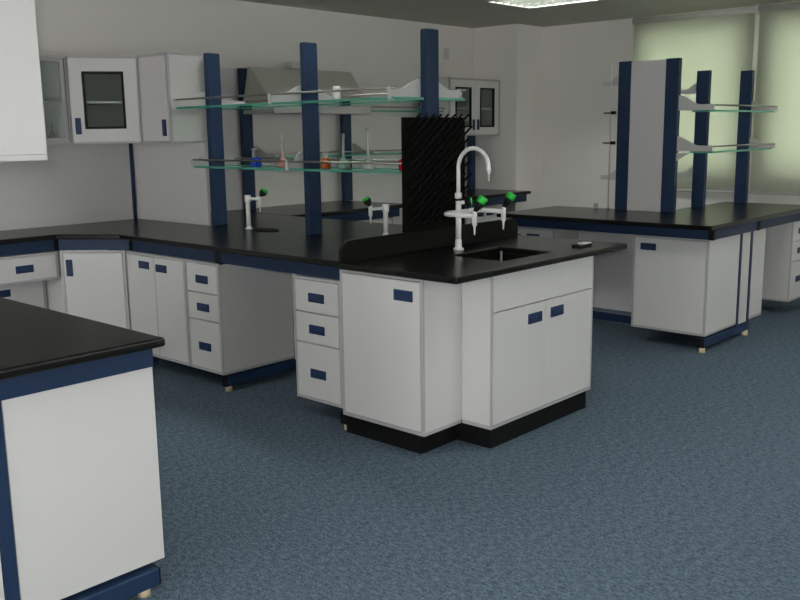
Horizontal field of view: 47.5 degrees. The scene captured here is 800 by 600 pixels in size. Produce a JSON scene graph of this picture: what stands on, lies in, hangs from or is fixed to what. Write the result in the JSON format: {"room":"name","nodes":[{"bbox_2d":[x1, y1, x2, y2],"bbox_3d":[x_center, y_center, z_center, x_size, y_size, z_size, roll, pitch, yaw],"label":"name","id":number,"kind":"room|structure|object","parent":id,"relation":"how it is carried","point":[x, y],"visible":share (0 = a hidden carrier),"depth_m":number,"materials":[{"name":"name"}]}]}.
{"room":"science laboratory","nodes":[
{"label":"science laboratory","id":0,"kind":"room"},
{"bbox_2d":[35,0,472,224],"bbox_3d":[-2.798,-0.892,5.771,0.200,2.620,11.660,9,14,42],"label":"wall","id":1,"kind":"structure","parent":0,"point":[377,51],"depth_m":7.55,"materials":[{"name":"white paint"}]},
{"bbox_2d":[39,54,70,144],"bbox_3d":[-2.542,-1.237,5.616,0.295,0.558,0.889,9,14,42],"label":"upper cabinet","id":2,"kind":"object","parent":1,"relation":"attached to","point":[52,67],"visible":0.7,"depth_m":5.88,"materials":[{"name":"white laminate"}]},
{"bbox_2d":[43,101,60,104],"bbox_3d":[-2.553,-1.227,5.628,0.245,0.015,0.844,9,14,42],"label":"shelf","id":3,"kind":"object","parent":2,"relation":"attached to","point":[44,102],"depth_m":5.83,"materials":[{"name":"clear glass"}]},
{"bbox_2d":[0,143,133,230],"bbox_3d":[-2.811,-0.673,5.625,0.020,0.543,2.568,9,14,42],"label":"panel","id":4,"kind":"object","parent":1,"relation":"attached to","point":[77,183],"visible":1,"depth_m":6.20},
{"bbox_2d":[65,56,142,143],"bbox_3d":[-1.951,-1.332,6.087,0.523,0.558,0.595,9,14,42],"label":"upper cabinet","id":5,"kind":"object","parent":1,"relation":"attached to","point":[103,91],"visible":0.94,"depth_m":5.94,"materials":[{"name":"white laminate"}]},
{"bbox_2d":[86,101,122,105],"bbox_3d":[-1.958,-1.322,6.098,0.450,0.015,0.530,9,14,42],"label":"shelf","id":6,"kind":"object","parent":5,"relation":"attached to","point":[88,103],"depth_m":5.97,"materials":[{"name":"white laminate"}]},
{"bbox_2d":[137,52,206,142],"bbox_3d":[-1.499,-1.317,5.959,0.335,0.563,0.286,9,14,42],"label":"upper cabinet","id":7,"kind":"object","parent":1,"relation":"attached to","point":[164,77],"visible":0.99,"depth_m":5.85,"materials":[{"name":"white laminate"}]},
{"bbox_2d":[201,67,256,211],"bbox_3d":[-1.550,-1.216,6.933,0.026,1.100,1.080,9,14,42],"label":"panel","id":8,"kind":"object","parent":1,"relation":"attached to","point":[229,78],"visible":0.21,"depth_m":7.16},
{"bbox_2d":[243,61,370,114],"bbox_3d":[-0.739,-1.727,7.403,0.482,0.417,1.160,9,14,42],"label":"extractor hood","id":9,"kind":"object","parent":1,"relation":"attached to","point":[259,80],"visible":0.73,"depth_m":7.24,"materials":[{"name":"silver metal"}]},
{"bbox_2d":[444,48,448,59],"bbox_3d":[0.463,-2.430,8.974,0.018,0.110,0.070,9,14,42],"label":"wall switch","id":10,"kind":"object","parent":1,"relation":"attached to","point":[446,50],"visible":1,"depth_m":8.96,"materials":[{"name":"grey plastic"}]},
{"bbox_2d":[439,77,499,135],"bbox_3d":[0.616,-1.900,8.976,0.354,0.542,0.797,9,14,42],"label":"upper cabinet","id":11,"kind":"object","parent":1,"relation":"attached to","point":[482,96],"visible":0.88,"depth_m":8.93,"materials":[{"name":"white laminate"}]},
{"bbox_2d":[457,107,491,109],"bbox_3d":[0.604,-1.894,8.989,0.290,0.017,0.761,9,14,42],"label":"shelf","id":12,"kind":"object","parent":11,"relation":"attached to","point":[458,108],"depth_m":9.01,"materials":[{"name":"white laminate"}]},
{"bbox_2d":[125,297,799,599],"bbox_3d":[0.657,0.973,2.933,9.500,0.100,11.660,9,14,42],"label":"floor","id":13,"kind":"structure","parent":0,"point":[677,477],"depth_m":3.70,"materials":[{"name":"blue carpet"}]},
{"bbox_2d":[0,297,164,599],"bbox_3d":[-1.780,0.498,3.058,1.922,0.850,1.097,9,14,42],"label":"lab bench","id":14,"kind":"object","parent":13,"relation":"on","point":[42,349],"visible":0.94,"depth_m":2.67,"materials":[{"name":"black stone"}]},
{"bbox_2d":[0,557,4,599],"bbox_3d":[-1.751,0.508,3.009,1.632,0.638,0.102,9,14,42],"label":"base cabinet","id":15,"kind":"object","parent":14,"relation":"attached to","point":[2,597],"visible":1,"depth_m":2.54,"materials":[{"name":"white laminate"}]},
{"bbox_2d":[0,297,164,379],"bbox_3d":[-1.787,0.096,2.982,1.922,0.030,1.092,9,14,42],"label":"countertop","id":16,"kind":"structure","parent":14,"relation":"on","point":[33,339],"depth_m":2.71,"materials":[{"name":"black stone"}]},
{"bbox_2d":[1,367,164,599],"bbox_3d":[-1.527,0.461,3.250,1.632,0.638,0.472,9,14,42],"label":"panel","id":17,"kind":"object","parent":14,"relation":"on","point":[82,458],"visible":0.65,"depth_m":2.69,"materials":[{"name":"white laminate"}]},
{"bbox_3d":[-1.665,-0.436,2.741,0.880,1.100,0.100,9,14,42],"label":"rack","id":18,"kind":"object","parent":14,"relation":"on","visible":0},
{"bbox_2d":[0,0,47,161],"bbox_3d":[-1.479,-0.721,2.810,0.880,0.570,0.322,9,14,42],"label":"upper cabinet","id":19,"kind":"object","parent":18,"relation":"attached to","point":[22,123],"visible":1,"depth_m":2.60,"materials":[{"name":"white laminate"}]},
{"bbox_2d":[0,211,520,429],"bbox_3d":[-1.479,0.113,5.114,2.846,0.850,3.395,9,14,42],"label":"lab bench","id":20,"kind":"object","parent":13,"relation":"on","point":[289,249],"depth_m":5.23,"materials":[{"name":"black stone"}]},
{"bbox_2d":[0,280,47,308],"bbox_3d":[-2.567,0.105,5.754,0.230,0.460,0.600,9,14,42],"label":"base cabinet","id":21,"kind":"object","parent":20,"relation":"attached to","point":[32,293],"visible":0.23,"depth_m":5.79,"materials":[{"name":"white laminate"}]},
{"bbox_2d":[45,250,130,328],"bbox_3d":[-1.846,-0.056,6.026,0.638,0.638,0.828,9,14,42],"label":"base cabinet","id":22,"kind":"object","parent":20,"relation":"attached to","point":[91,284],"visible":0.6,"depth_m":5.70,"materials":[{"name":"white laminate"}]},
{"bbox_2d":[129,143,136,218],"bbox_3d":[-1.934,-0.859,6.562,0.029,0.544,0.022,9,14,42],"label":"strip","id":23,"kind":"object","parent":20,"relation":"on","point":[130,144],"visible":0.64,"depth_m":6.55,"materials":[{"name":"metal"}]},
{"bbox_2d":[126,250,190,365],"bbox_3d":[-1.300,0.005,5.702,0.630,0.638,0.540,9,14,42],"label":"base cabinet","id":24,"kind":"object","parent":20,"relation":"attached to","point":[157,287],"visible":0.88,"depth_m":5.47,"materials":[{"name":"white laminate"}]},
{"bbox_2d":[132,143,210,224],"bbox_3d":[-1.597,-0.815,6.299,0.883,0.544,0.018,9,14,42],"label":"partition panel","id":25,"kind":"object","parent":20,"relation":"on","point":[167,188],"visible":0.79,"depth_m":6.27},
{"bbox_2d":[244,188,267,228],"bbox_3d":[-0.907,-0.579,5.739,0.180,0.266,0.051,5,12,28],"label":"tap","id":26,"kind":"object","parent":20,"relation":"on","point":[247,198],"visible":1,"depth_m":5.74,"materials":[{"name":"white metal"}]},
{"bbox_2d":[0,211,520,267],"bbox_3d":[-1.484,-0.290,5.039,2.846,0.030,3.395,9,14,42],"label":"countertop","id":27,"kind":"structure","parent":20,"relation":"on","point":[291,243],"depth_m":5.55,"materials":[{"name":"black stone"}]},
{"bbox_2d":[252,228,278,231],"bbox_3d":[-0.842,-0.440,5.699,0.223,0.006,0.120,9,14,42],"label":"sink","id":28,"kind":"object","parent":20,"relation":"on","point":[254,229],"visible":1,"depth_m":5.69,"materials":[{"name":"black"}]},
{"bbox_2d":[292,273,295,358],"bbox_3d":[-0.410,0.074,5.276,0.614,0.650,0.020,9,14,42],"label":"panel","id":29,"kind":"object","parent":20,"relation":"attached to","point":[292,273],"visible":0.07,"depth_m":5.48,"materials":[{"name":"grey laminate"}]},
{"bbox_2d":[173,28,466,234],"bbox_3d":[-0.533,-0.941,5.354,1.910,1.110,0.580,9,14,42],"label":"rack","id":30,"kind":"object","parent":20,"relation":"on","point":[427,90],"visible":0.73,"depth_m":5.32,"materials":[{"name":"blue metal"}]},
{"bbox_2d":[251,148,261,166],"bbox_3d":[-0.873,-0.864,5.509,0.048,0.112,0.048,9,14,42],"label":"bottle","id":31,"kind":"object","parent":30,"relation":"on","point":[253,164],"visible":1,"depth_m":5.50,"materials":[{"name":"blue glass"}]},
{"bbox_2d":[277,155,285,167],"bbox_3d":[-0.689,-0.875,5.335,0.076,0.193,0.076,9,14,42],"label":"flask","id":32,"kind":"object","parent":30,"relation":"on","point":[280,164],"visible":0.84,"depth_m":5.33,"materials":[{"name":"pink glass"}]},
{"bbox_2d":[194,165,401,173],"bbox_3d":[-0.612,-0.764,5.305,1.900,0.013,0.108,9,14,42],"label":"glass shelf","id":33,"kind":"object","parent":30,"relation":"attached to","point":[306,168],"depth_m":5.26,"materials":[{"name":"teal glass"}]},
{"bbox_2d":[176,97,423,108],"bbox_3d":[-0.653,-1.122,5.197,1.900,0.013,0.218,9,14,42],"label":"glass shelf","id":34,"kind":"object","parent":30,"relation":"attached to","point":[304,102],"depth_m":5.13,"materials":[{"name":"teal"}]},
{"bbox_2d":[225,164,398,169],"bbox_3d":[-0.458,-0.797,5.470,1.900,0.013,0.108,9,14,42],"label":"glass shelf","id":35,"kind":"object","parent":30,"relation":"attached to","point":[376,168],"depth_m":5.31,"materials":[{"name":"teal"}]},
{"bbox_2d":[320,152,330,168],"bbox_3d":[-0.418,-0.783,5.103,0.058,0.090,0.058,9,14,42],"label":"bottle","id":36,"kind":"object","parent":30,"relation":"on","point":[323,165],"visible":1,"depth_m":5.08,"materials":[{"name":"orange glass"}]},
{"bbox_2d":[333,86,340,98],"bbox_3d":[-0.372,-1.207,5.331,0.048,0.094,0.048,9,14,42],"label":"jar","id":37,"kind":"object","parent":30,"relation":"on","point":[336,95],"visible":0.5,"depth_m":5.31,"materials":[{"name":"white"}]},
{"bbox_2d":[337,156,349,168],"bbox_3d":[-0.312,-0.818,4.997,0.076,0.193,0.076,9,14,42],"label":"flask","id":38,"kind":"object","parent":30,"relation":"on","point":[340,166],"visible":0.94,"depth_m":4.99,"materials":[{"name":"clear glass"}]},
{"bbox_2d":[222,98,464,109],"bbox_3d":[-0.426,-1.171,5.442,1.900,0.013,0.218,9,14,42],"label":"glass shelf","id":39,"kind":"object","parent":30,"relation":"attached to","point":[438,99],"depth_m":5.29,"materials":[{"name":"teal"}]},
{"bbox_2d":[362,196,388,234],"bbox_3d":[-0.137,-0.485,5.252,0.182,0.240,0.050,-8,13,-36],"label":"tap","id":40,"kind":"object","parent":20,"relation":"on","point":[367,201],"visible":0.91,"depth_m":5.26,"materials":[{"name":"white metal"}]},
{"bbox_2d":[401,114,472,232],"bbox_3d":[0.209,-0.612,4.693,0.101,0.685,0.485,9,14,42],"label":"drying rack","id":41,"kind":"object","parent":20,"relation":"on","point":[431,147],"visible":0.9,"depth_m":4.65,"materials":[{"name":"black plastic"}]},
{"bbox_2d":[229,200,401,220],"bbox_3d":[-0.656,-0.342,7.503,0.788,0.850,1.301,9,14,42],"label":"lab bench","id":42,"kind":"object","parent":13,"relation":"on","point":[339,210],"visible":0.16,"depth_m":7.32,"materials":[{"name":"black stone"}]},
{"bbox_2d":[237,68,443,209],"bbox_3d":[-0.392,-1.410,7.896,0.303,1.100,2.257,9,14,42],"label":"rack","id":43,"kind":"object","parent":42,"relation":"on","point":[349,149],"visible":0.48,"depth_m":7.30,"materials":[{"name":"blue metal"}]},
{"bbox_2d":[255,152,400,157],"bbox_3d":[-0.366,-1.269,7.925,0.230,0.013,2.092,9,14,42],"label":"glass shelf","id":44,"kind":"object","parent":43,"relation":"attached to","point":[347,154],"depth_m":7.59,"materials":[{"name":"teal"}]},
{"bbox_2d":[371,110,442,112],"bbox_3d":[-0.009,-1.714,8.262,0.210,0.013,0.995,9,14,42],"label":"glass shelf","id":45,"kind":"object","parent":43,"relation":"attached to","point":[383,111],"depth_m":8.15,"materials":[{"name":"teal"}]},
{"bbox_2d":[292,217,392,300],"bbox_3d":[-0.633,-0.335,7.442,0.509,0.638,1.180,9,14,42],"label":"base cabinet","id":46,"kind":"object","parent":42,"relation":"attached to","point":[390,219],"visible":0.11,"depth_m":7.53,"materials":[{"name":"white laminate"}]},
{"bbox_2d":[340,269,461,453],"bbox_3d":[0.060,0.248,4.358,0.530,0.819,0.470,9,14,42],"label":"base cabinet","id":47,"kind":"object","parent":13,"relation":"on","point":[401,338],"visible":0.78,"depth_m":4.15,"materials":[{"name":"white laminate"}]},
{"bbox_2d":[465,189,530,207],"bbox_3d":[0.676,-0.633,8.979,0.733,0.850,1.078,9,14,42],"label":"lab bench","id":48,"kind":"object","parent":13,"relation":"on","point":[494,197],"visible":0.14,"depth_m":8.79,"materials":[{"name":"black stone"}]},
{"bbox_2d":[467,136,474,189],"bbox_3d":[0.734,-1.415,9.351,0.050,0.549,0.080,9,14,42],"label":"support post","id":49,"kind":"object","parent":48,"relation":"on","point":[471,142],"visible":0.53,"depth_m":9.33,"materials":[{"name":"metal"}]},
{"bbox_2d":[465,204,502,223],"bbox_3d":[0.629,-0.618,8.875,0.509,0.638,0.600,9,14,42],"label":"base cabinet","id":50,"kind":"object","parent":48,"relation":"attached to","point":[481,217],"visible":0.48,"depth_m":8.69,"materials":[{"name":"white laminate"}]},
{"bbox_2d":[465,189,530,199],"bbox_3d":[0.671,-1.036,8.904,0.733,0.030,1.078,9,14,42],"label":"countertop","id":51,"kind":"structure","parent":48,"relation":"on","point":[487,193],"depth_m":8.89,"materials":[{"name":"black stone"}]},
{"bbox_2d":[457,256,593,448],"bbox_3d":[0.520,0.200,4.588,0.524,0.819,0.878,9,14,42],"label":"base cabinet","id":52,"kind":"object","parent":13,"relation":"on","point":[527,334],"visible":0.85,"depth_m":4.30,"materials":[{"name":"white laminate"}]},
{"bbox_2d":[338,235,626,283],"bbox_3d":[0.459,-0.222,4.532,0.712,0.030,1.448,9,14,42],"label":"countertop","id":53,"kind":"structure","parent":52,"relation":"on","point":[442,264],"depth_m":4.31,"materials":[{"name":"black stone"}]},
{"bbox_2d":[339,218,517,262],"bbox_3d":[0.197,-0.324,4.739,0.020,0.102,1.417,9,14,42],"label":"backsplash","id":54,"kind":"structure","parent":53,"relation":"on","point":[351,250],"depth_m":4.62,"materials":[{"name":"black"}]},
{"bbox_2d":[444,146,515,250],"bbox_3d":[0.405,-0.506,4.551,0.283,0.524,0.347,9,14,42],"label":"mixer","id":55,"kind":"object","parent":53,"relation":"on","point":[459,213],"visible":1,"depth_m":4.58,"materials":[{"name":"white metal"}]},
{"bbox_2d":[471,251,530,260],"bbox_3d":[0.502,-0.110,4.514,0.349,0.215,0.439,9,14,42],"label":"sink","id":56,"kind":"object","parent":53,"relation":"in","point":[500,256],"visible":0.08,"depth_m":4.70,"materials":[{"name":"black"}]},
{"bbox_2d":[571,242,591,247],"bbox_3d":[0.946,-0.288,4.724,0.053,0.018,0.120,9,14,42],"label":"eraser","id":57,"kind":"object","parent":53,"relation":"on","point":[580,244],"visible":1,"depth_m":4.70,"materials":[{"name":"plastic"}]},
{"bbox_2d":[497,202,799,352],"bbox_3d":[1.959,-0.265,6.901,1.635,0.850,1.895,9,14,42],"label":"lab bench","id":58,"kind":"object","parent":13,"relation":"on","point":[712,222],"depth_m":6.35,"materials":[{"name":"black stone"}]},
{"bbox_2d":[579,231,633,311],"bbox_3d":[1.592,-0.230,6.680,0.625,0.613,0.020,9,14,42],"label":"panel","id":59,"kind":"object","parent":58,"relation":"attached to","point":[613,271],"visible":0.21,"depth_m":6.69,"materials":[{"name":"grey laminate"}]},
{"bbox_2d":[603,66,616,208],"bbox_3d":[1.559,-1.206,6.779,0.103,1.055,0.024,9,14,42],"label":"stand","id":60,"kind":"object","parent":58,"relation":"on","point":[610,142],"visible":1,"depth_m":6.76,"materials":[{"name":"silver metal"}]},
{"bbox_2d":[497,202,799,230],"bbox_3d":[1.953,-0.668,6.826,1.635,0.030,1.895,9,14,42],"label":"countertop","id":61,"kind":"structure","parent":58,"relation":"on","point":[721,215],"depth_m":6.39,"materials":[{"name":"black stone"}]},
{"bbox_2d":[631,234,739,336],"bbox_3d":[1.950,-0.136,6.219,0.530,0.634,0.505,9,14,42],"label":"base cabinet","id":62,"kind":"object","parent":58,"relation":"attached to","point":[680,285],"visible":0.98,"depth_m":6.04,"materials":[{"name":"white laminate"}]},
{"bbox_2d":[601,58,777,212],"bbox_3d":[2.220,-1.258,6.948,0.894,1.080,1.130,9,14,42],"label":"rack","id":63,"kind":"object","parent":58,"relation":"on","point":[650,100],"visible":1,"depth_m":6.64,"materials":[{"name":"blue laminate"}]},
{"bbox_2d":[690,148,771,152],"bbox_3d":[2.472,-1.111,6.745,0.170,0.013,1.072,9,14,42],"label":"glass shelf","id":64,"kind":"object","parent":63,"relation":"attached to","point":[692,150],"depth_m":6.48,"materials":[{"name":"teal"}]},
{"bbox_2d":[692,110,773,112],"bbox_3d":[2.468,-1.389,6.693,0.170,0.013,1.072,9,14,42],"label":"glass shelf","id":65,"kind":"object","parent":63,"relation":"attached to","point":[716,111],"depth_m":6.65,"materials":[{"name":"teal"}]},
{"bbox_2d":[738,232,750,323],"bbox_3d":[2.384,-0.158,6.314,0.020,0.643,0.141,9,14,42],"label":"end panel","id":66,"kind":"object","parent":58,"relation":"on","point":[746,236],"visible":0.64,"depth_m":6.31,"materials":[{"name":"white laminate"}]},
{"bbox_2d":[749,228,765,318],"bbox_3d":[2.542,-0.193,6.498,0.020,0.641,0.255,9,14,42],"label":"end panel","id":67,"kind":"object","parent":58,"relation":"attached to","point":[759,236],"visible":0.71,"depth_m":6.50,"materials":[{"name":"white laminate"}]},
{"bbox_2d":[762,221,799,301],"bbox_3d":[2.952,-0.349,7.297,0.509,0.634,0.360,9,14,42],"label":"drawer unit","id":68,"kind":"object","parent":58,"relation":"attached to","point":[781,273],"visible":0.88,"depth_m":7.07,"materials":[{"name":"white laminate"}]},
{"bbox_2d":[473,24,543,218],"bbox_3d":[1.115,-1.551,9.452,0.550,2.470,0.460,9,14,42],"label":"wall column","id":69,"kind":"structure","parent":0,"point":[511,54],"depth_m":9.18,"materials":[{"name":"white paint"}]},
{"bbox_2d":[238,0,799,27],"bbox_3d":[0.624,-1.524,2.469,9.500,0.040,11.660,9,14,42],"label":"ceiling","id":70,"kind":"structure","parent":0,"point":[459,13],"depth_m":7.83,"materials":[{"name":"paint"}]},
{"bbox_2d":[490,0,596,7],"bbox_3d":[1.349,-2.445,7.156,1.196,0.120,0.596,9,14,42],"label":"ceiling light","id":71,"kind":"object","parent":70,"relation":"attached to","point":[518,3],"visible":1,"depth_m":7.48,"materials":[{"name":"white plastic"}]},
{"bbox_2d":[541,1,799,234],"bbox_3d":[4.497,-1.187,6.840,9.100,2.620,0.200,9,14,42],"label":"wall","id":72,"kind":"structure","parent":0,"point":[577,58],"depth_m":9.04,"materials":[{"name":"white paint"}]},
{"bbox_2d":[631,4,757,192],"bbox_3d":[2.627,-1.791,8.258,1.167,1.600,0.084,9,14,42],"label":"roller blind","id":73,"kind":"object","parent":72,"relation":"attached to","point":[721,42],"visible":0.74,"depth_m":8.10,"materials":[{"name":"fabric"}]},
{"bbox_2d":[749,2,799,195],"bbox_3d":[3.717,-1.624,7.279,1.767,1.600,0.084,9,14,42],"label":"roller blind","id":74,"kind":"object","parent":72,"relation":"attached to","point":[776,171],"visible":0.98,"depth_m":7.71,"materials":[{"name":"fabric"}]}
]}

